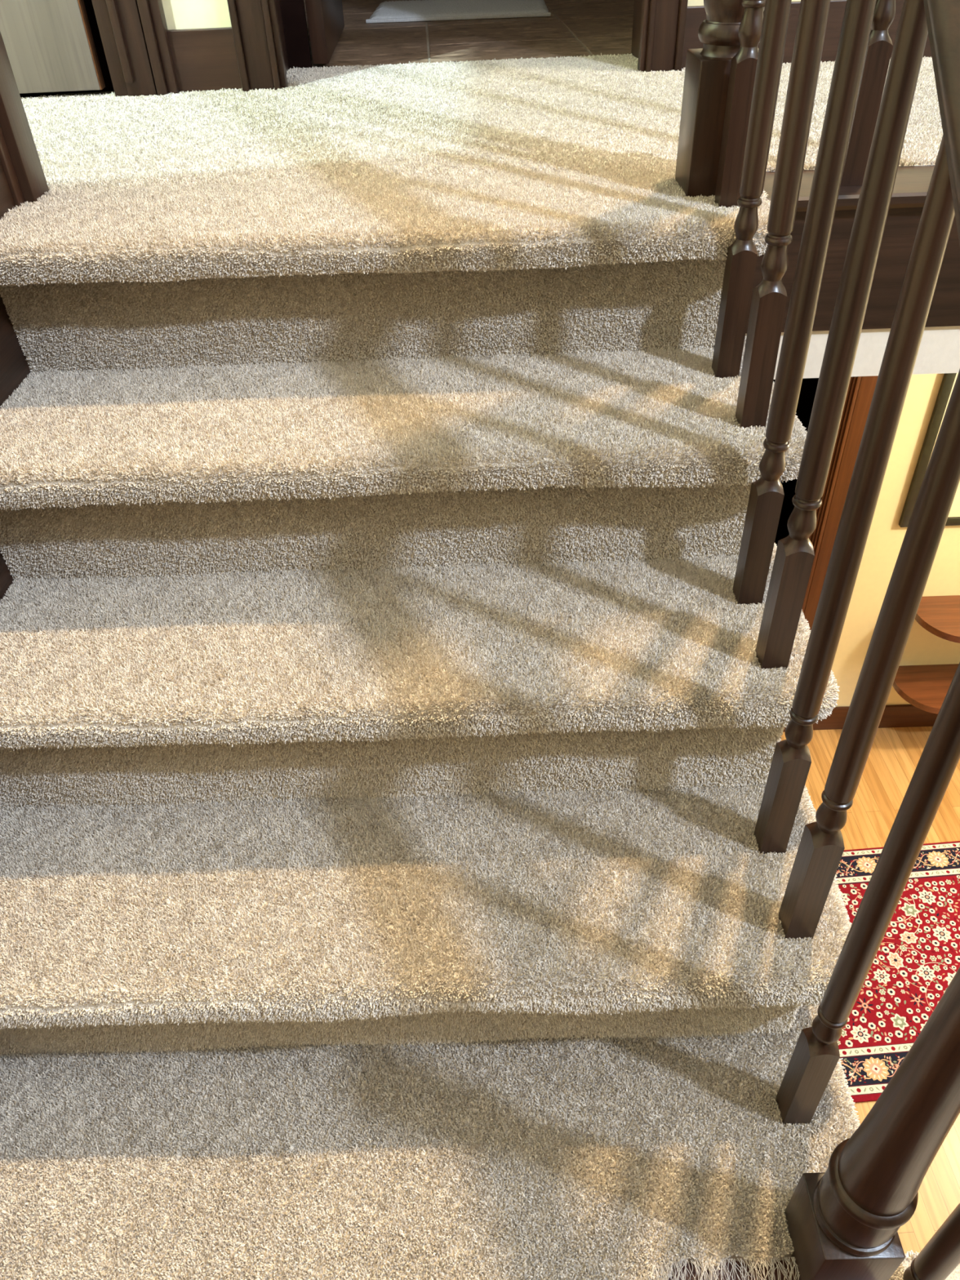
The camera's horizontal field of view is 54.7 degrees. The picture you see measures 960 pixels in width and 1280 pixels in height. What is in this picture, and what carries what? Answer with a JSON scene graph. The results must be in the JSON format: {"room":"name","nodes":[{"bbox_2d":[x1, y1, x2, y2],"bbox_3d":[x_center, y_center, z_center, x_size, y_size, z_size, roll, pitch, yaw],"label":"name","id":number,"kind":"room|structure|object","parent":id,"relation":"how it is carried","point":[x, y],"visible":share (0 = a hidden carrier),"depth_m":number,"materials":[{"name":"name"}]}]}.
{"room":"home staircase","nodes":[
{"label":"home staircase","id":0,"kind":"room"},
{"bbox_2d":[19,0,114,97],"bbox_3d":[-1.224,-1.950,1.390,0.860,2.100,0.031,-3,40,-1],"label":"wall","id":1,"kind":"structure","parent":0,"point":[88,3],"depth_m":1.99,"materials":[{"name":"paint"}]},
{"bbox_2d":[279,0,311,69],"bbox_3d":[-0.454,-2.103,1.498,0.064,2.055,0.017,-3,40,-1],"label":"door frame","id":2,"kind":"structure","parent":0,"point":[293,11],"depth_m":2.10,"materials":[{"name":"paint"}]},
{"bbox_2d":[305,0,344,64],"bbox_3d":[-0.430,-2.309,1.737,0.062,2.024,0.644,-3,40,-1],"label":"door","id":3,"kind":"structure","parent":2,"relation":"in","point":[326,24],"depth_m":2.13,"materials":[{"name":"brown wood"}]},
{"bbox_2d":[161,0,800,29],"bbox_3d":[0.040,-2.121,1.281,3.900,2.420,0.115,-3,40,-1],"label":"wall","id":4,"kind":"structure","parent":0,"point":[179,14],"depth_m":1.88,"materials":[{"name":"beige paint"}]},
{"bbox_2d":[0,0,105,93],"bbox_3d":[-1.212,-1.901,1.305,0.776,1.992,0.035,-3,40,-1],"label":"door","id":5,"kind":"structure","parent":4,"relation":"in","point":[50,46],"depth_m":1.89,"materials":[{"name":"beige wood"}]},
{"bbox_2d":[91,0,168,97],"bbox_3d":[-0.739,-1.932,1.309,0.108,2.055,0.090,-3,40,-1],"label":"trim","id":6,"kind":"structure","parent":4,"relation":"attached to","point":[135,17],"depth_m":1.87,"materials":[{"name":"brown wood"}]},
{"bbox_2d":[147,0,179,93],"bbox_3d":[-0.674,-1.926,1.298,0.020,2.055,0.034,-3,40,-1],"label":"trim","id":7,"kind":"structure","parent":4,"relation":"attached to","point":[156,6],"depth_m":1.88,"materials":[{"name":"brown wood"}]},
{"bbox_2d":[166,26,241,92],"bbox_3d":[-0.562,-1.196,1.926,0.155,0.123,0.016,-3,40,-1],"label":"baseboard","id":8,"kind":"structure","parent":4,"relation":"attached to","point":[205,59],"depth_m":1.91,"materials":[{"name":"brown wood"}]},
{"bbox_2d":[226,0,288,91],"bbox_3d":[-0.490,-2.027,1.363,0.090,2.115,0.263,-3,40,-1],"label":"trim","id":9,"kind":"structure","parent":4,"relation":"attached to","point":[257,26],"depth_m":1.89,"materials":[{"name":"brown wood"}]},
{"bbox_2d":[631,0,688,71],"bbox_3d":[0.341,-2.073,1.376,0.086,2.115,0.253,-3,40,-1],"label":"trim","id":10,"kind":"structure","parent":4,"relation":"attached to","point":[659,26],"depth_m":1.92,"materials":[{"name":"brown wood"}]},
{"bbox_2d":[681,0,931,68],"bbox_3d":[1.172,-1.300,1.962,1.510,0.123,0.016,-3,40,-1],"label":"baseboard","id":11,"kind":"structure","parent":4,"relation":"attached to","point":[695,15],"depth_m":1.94,"materials":[{"name":"brown wood"}]},
{"bbox_2d":[20,0,942,190],"bbox_3d":[0.248,-1.660,2.562,3.350,0.056,3.155,-2,40,1],"label":"floor","id":12,"kind":"structure","parent":0,"point":[509,115],"depth_m":1.70,"materials":[{"name":"beige carpet"}]},
{"bbox_2d":[365,0,551,23],"bbox_3d":[-0.064,-1.973,2.897,0.548,0.020,0.413,-1,40,1],"label":"bath mat","id":13,"kind":"object","parent":12,"relation":"on","point":[406,11],"visible":1,"depth_m":2.79,"materials":[{"name":"fabric"}]},
{"bbox_2d":[763,165,934,212],"bbox_3d":[1.208,-0.650,1.280,1.670,0.018,0.141,-2,40,1],"label":"trim","id":14,"kind":"structure","parent":12,"relation":"attached to","point":[912,184],"depth_m":1.25,"materials":[{"name":"brown wood"}]},
{"bbox_2d":[840,0,895,186],"bbox_3d":[0.492,-0.957,0.999,0.030,0.860,0.030,-2,40,1],"label":"baluster","id":15,"kind":"object","parent":14,"relation":"on","point":[879,48],"visible":0.84,"depth_m":1.19,"materials":[{"name":"brown wood"}]},
{"bbox_2d":[668,1257,796,1279],"bbox_3d":[-0.096,1.053,0.559,1.030,0.070,1.580,-2,40,1],"label":"floor","id":16,"kind":"structure","parent":0,"point":[729,1265],"depth_m":0.96,"materials":[{"name":"grey carpet"}]},
{"bbox_2d":[0,160,904,1279],"bbox_3d":[-0.119,0.015,1.138,1.073,1.300,1.240,-2,40,1],"label":"staircase","id":17,"kind":"structure","parent":16,"relation":"on","point":[392,722],"depth_m":1.12,"materials":[{"name":"beige carpet"}]},
{"bbox_2d":[675,0,764,197],"bbox_3d":[0.304,-0.985,0.966,0.090,0.962,0.095,-2,40,1],"label":"newel post","id":18,"kind":"object","parent":17,"relation":"on","point":[708,68],"visible":0.6,"depth_m":1.17,"materials":[{"name":"brown wood"}]},
{"bbox_2d":[714,0,765,208],"bbox_3d":[0.312,-0.831,0.985,0.030,0.697,0.030,-2,40,1],"label":"baluster","id":19,"kind":"object","parent":17,"relation":"on","point":[744,64],"visible":0.91,"depth_m":1.12,"materials":[{"name":"brown wood"}]},
{"bbox_2d":[711,0,791,378],"bbox_3d":[0.319,-0.672,0.999,0.030,0.814,0.030,-2,40,1],"label":"baluster","id":20,"kind":"object","parent":17,"relation":"on","point":[742,254],"visible":1,"depth_m":1.11,"materials":[{"name":"brown wood"}]},
{"bbox_2d":[735,0,830,428],"bbox_3d":[0.319,-0.534,0.925,0.030,0.698,0.030,-2,40,1],"label":"baluster","id":21,"kind":"object","parent":17,"relation":"on","point":[769,299],"visible":1,"depth_m":0.98,"materials":[{"name":"brown wood"}]},
{"bbox_2d":[732,0,875,604],"bbox_3d":[0.329,-0.359,0.931,0.030,0.802,0.030,-2,40,1],"label":"baluster","id":22,"kind":"object","parent":17,"relation":"on","point":[766,495],"visible":1,"depth_m":0.93,"materials":[{"name":"brown wood"}]},
{"bbox_2d":[755,0,928,670],"bbox_3d":[0.332,-0.243,0.869,0.030,0.704,0.030,-2,40,1],"label":"baluster","id":23,"kind":"object","parent":17,"relation":"on","point":[794,557],"visible":1,"depth_m":0.83,"materials":[{"name":"brown wood"}]},
{"bbox_2d":[753,134,955,854],"bbox_3d":[0.338,-0.058,0.869,0.030,0.799,0.030,-2,40,1],"label":"baluster","id":24,"kind":"object","parent":17,"relation":"on","point":[791,762],"visible":0.99,"depth_m":0.81,"materials":[{"name":"brown wood"}]},
{"bbox_2d":[776,662,959,1124],"bbox_3d":[0.347,0.236,0.811,0.030,0.803,0.030,-2,40,1],"label":"baluster","id":25,"kind":"object","parent":17,"relation":"on","point":[815,1055],"visible":1,"depth_m":0.80,"materials":[{"name":"brown wood"}]},
{"bbox_2d":[778,368,959,939],"bbox_3d":[0.341,0.051,0.810,0.030,0.707,0.030,-2,40,1],"label":"baluster","id":26,"kind":"object","parent":17,"relation":"on","point":[821,847],"visible":1,"depth_m":0.79,"materials":[{"name":"brown wood"}]},
{"bbox_2d":[784,967,959,1279],"bbox_3d":[0.351,0.363,0.735,0.078,0.734,0.078,-2,40,1],"label":"newel post","id":27,"kind":"object","parent":16,"relation":"on","point":[843,1221],"visible":1,"depth_m":0.79,"materials":[{"name":"brown wood"}]},
{"bbox_2d":[923,0,959,245],"bbox_3d":[0.319,-0.562,0.636,0.064,0.846,0.980,-2,40,1],"label":"handrail","id":28,"kind":"object","parent":27,"relation":"attached to","point":[942,16],"visible":1,"depth_m":0.58,"materials":[{"name":"brown wood"}]},
{"bbox_2d":[902,1249,959,1279],"bbox_3d":[0.752,1.226,0.739,0.770,0.570,1.212,-2,40,1],"label":"staircase","id":29,"kind":"structure","parent":16,"relation":"attached to","point":[910,1255],"depth_m":1.11,"materials":[{"name":"beige carpet"}]},
{"bbox_2d":[902,1203,959,1279],"bbox_3d":[0.437,0.520,0.828,0.030,0.720,0.030,-2,40,1],"label":"baluster","id":30,"kind":"object","parent":29,"relation":"on","point":[940,1255],"visible":0.99,"depth_m":0.87,"materials":[{"name":"brown wood"}]},
{"bbox_2d":[773,373,959,706],"bbox_3d":[0.506,-1.196,4.142,4.900,2.300,2.254,-2,40,1],"label":"wall","id":31,"kind":"structure","parent":0,"point":[886,537],"depth_m":3.49,"materials":[{"name":"yellow paint"}]},
{"bbox_2d":[782,375,878,732],"bbox_3d":[1.268,-0.518,3.302,0.153,2.290,0.122,-2,40,1],"label":"trim","id":32,"kind":"structure","parent":31,"relation":"attached to","point":[860,391],"depth_m":3.20,"materials":[{"name":"brown wood"}]},
{"bbox_2d":[813,704,937,729],"bbox_3d":[2.192,0.312,3.952,1.625,0.125,0.014,-2,40,1],"label":"baseboard","id":33,"kind":"structure","parent":31,"relation":"attached to","point":[895,715],"depth_m":3.95,"materials":[{"name":"brown wood"}]},
{"bbox_2d":[892,663,959,714],"bbox_3d":[2.210,0.196,3.694,1.100,0.062,0.260,-2,40,1],"label":"wall shelf","id":34,"kind":"object","parent":31,"relation":"attached to","point":[926,687],"visible":0.85,"depth_m":3.69,"materials":[{"name":"brown wood"}]},
{"bbox_2d":[898,373,959,527],"bbox_3d":[1.802,-0.734,3.065,0.620,0.820,0.021,-2,40,1],"label":"picture frame","id":35,"kind":"object","parent":31,"relation":"attached to","point":[948,383],"visible":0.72,"depth_m":3.15,"materials":[{"name":"brown wood"}]},
{"bbox_2d":[915,595,959,643],"bbox_3d":[2.186,-0.077,3.468,1.100,0.062,0.255,-2,40,1],"label":"wall shelf","id":36,"kind":"object","parent":31,"relation":"attached to","point":[940,615],"visible":0.84,"depth_m":3.46,"materials":[{"name":"brown wood"}]},
{"bbox_2d":[780,726,959,1253],"bbox_3d":[0.575,1.278,3.054,5.100,0.100,7.300,-2,40,1],"label":"floor","id":37,"kind":"structure","parent":0,"point":[895,754],"depth_m":3.64,"materials":[{"name":"brown wood"}]},
{"bbox_2d":[835,840,959,1102],"bbox_3d":[1.913,1.048,3.175,2.094,0.009,0.906,-4,40,-2],"label":"area rug","id":38,"kind":"object","parent":37,"relation":"on","point":[917,958],"visible":0.36,"depth_m":3.13,"materials":[{"name":"red fabric"}]},
{"bbox_3d":[-0.737,-0.297,-0.079,0.112,3.420,4.350,-2,40,1],"label":"wall","id":39,"kind":"structure","parent":0,"visible":0},
{"bbox_2d":[0,31,48,208],"bbox_3d":[-0.741,-1.296,0.782,0.159,1.755,0.083,-2,40,1],"label":"trim","id":40,"kind":"structure","parent":39,"relation":"attached to","point":[20,160],"depth_m":1.28,"materials":[{"name":"brown wood"}]},
{"bbox_3d":[0.476,-1.671,2.801,4.900,0.250,3.500,-2,40,1],"label":"ceiling","id":41,"kind":"structure","parent":0,"visible":0},
{"bbox_2d":[745,325,959,379],"bbox_3d":[1.194,-0.492,1.432,1.710,0.076,0.130,-2,40,1],"label":"trim","id":42,"kind":"structure","parent":41,"relation":"attached to","point":[939,351],"depth_m":1.39,"materials":[{"name":"white paint"}]},
{"bbox_2d":[745,207,959,333],"bbox_3d":[1.191,-0.553,1.312,1.710,0.170,0.036,-2,40,1],"label":"trim","id":43,"kind":"structure","parent":42,"relation":"on","point":[901,226],"depth_m":1.31,"materials":[{"name":"brown wood"}]}
]}

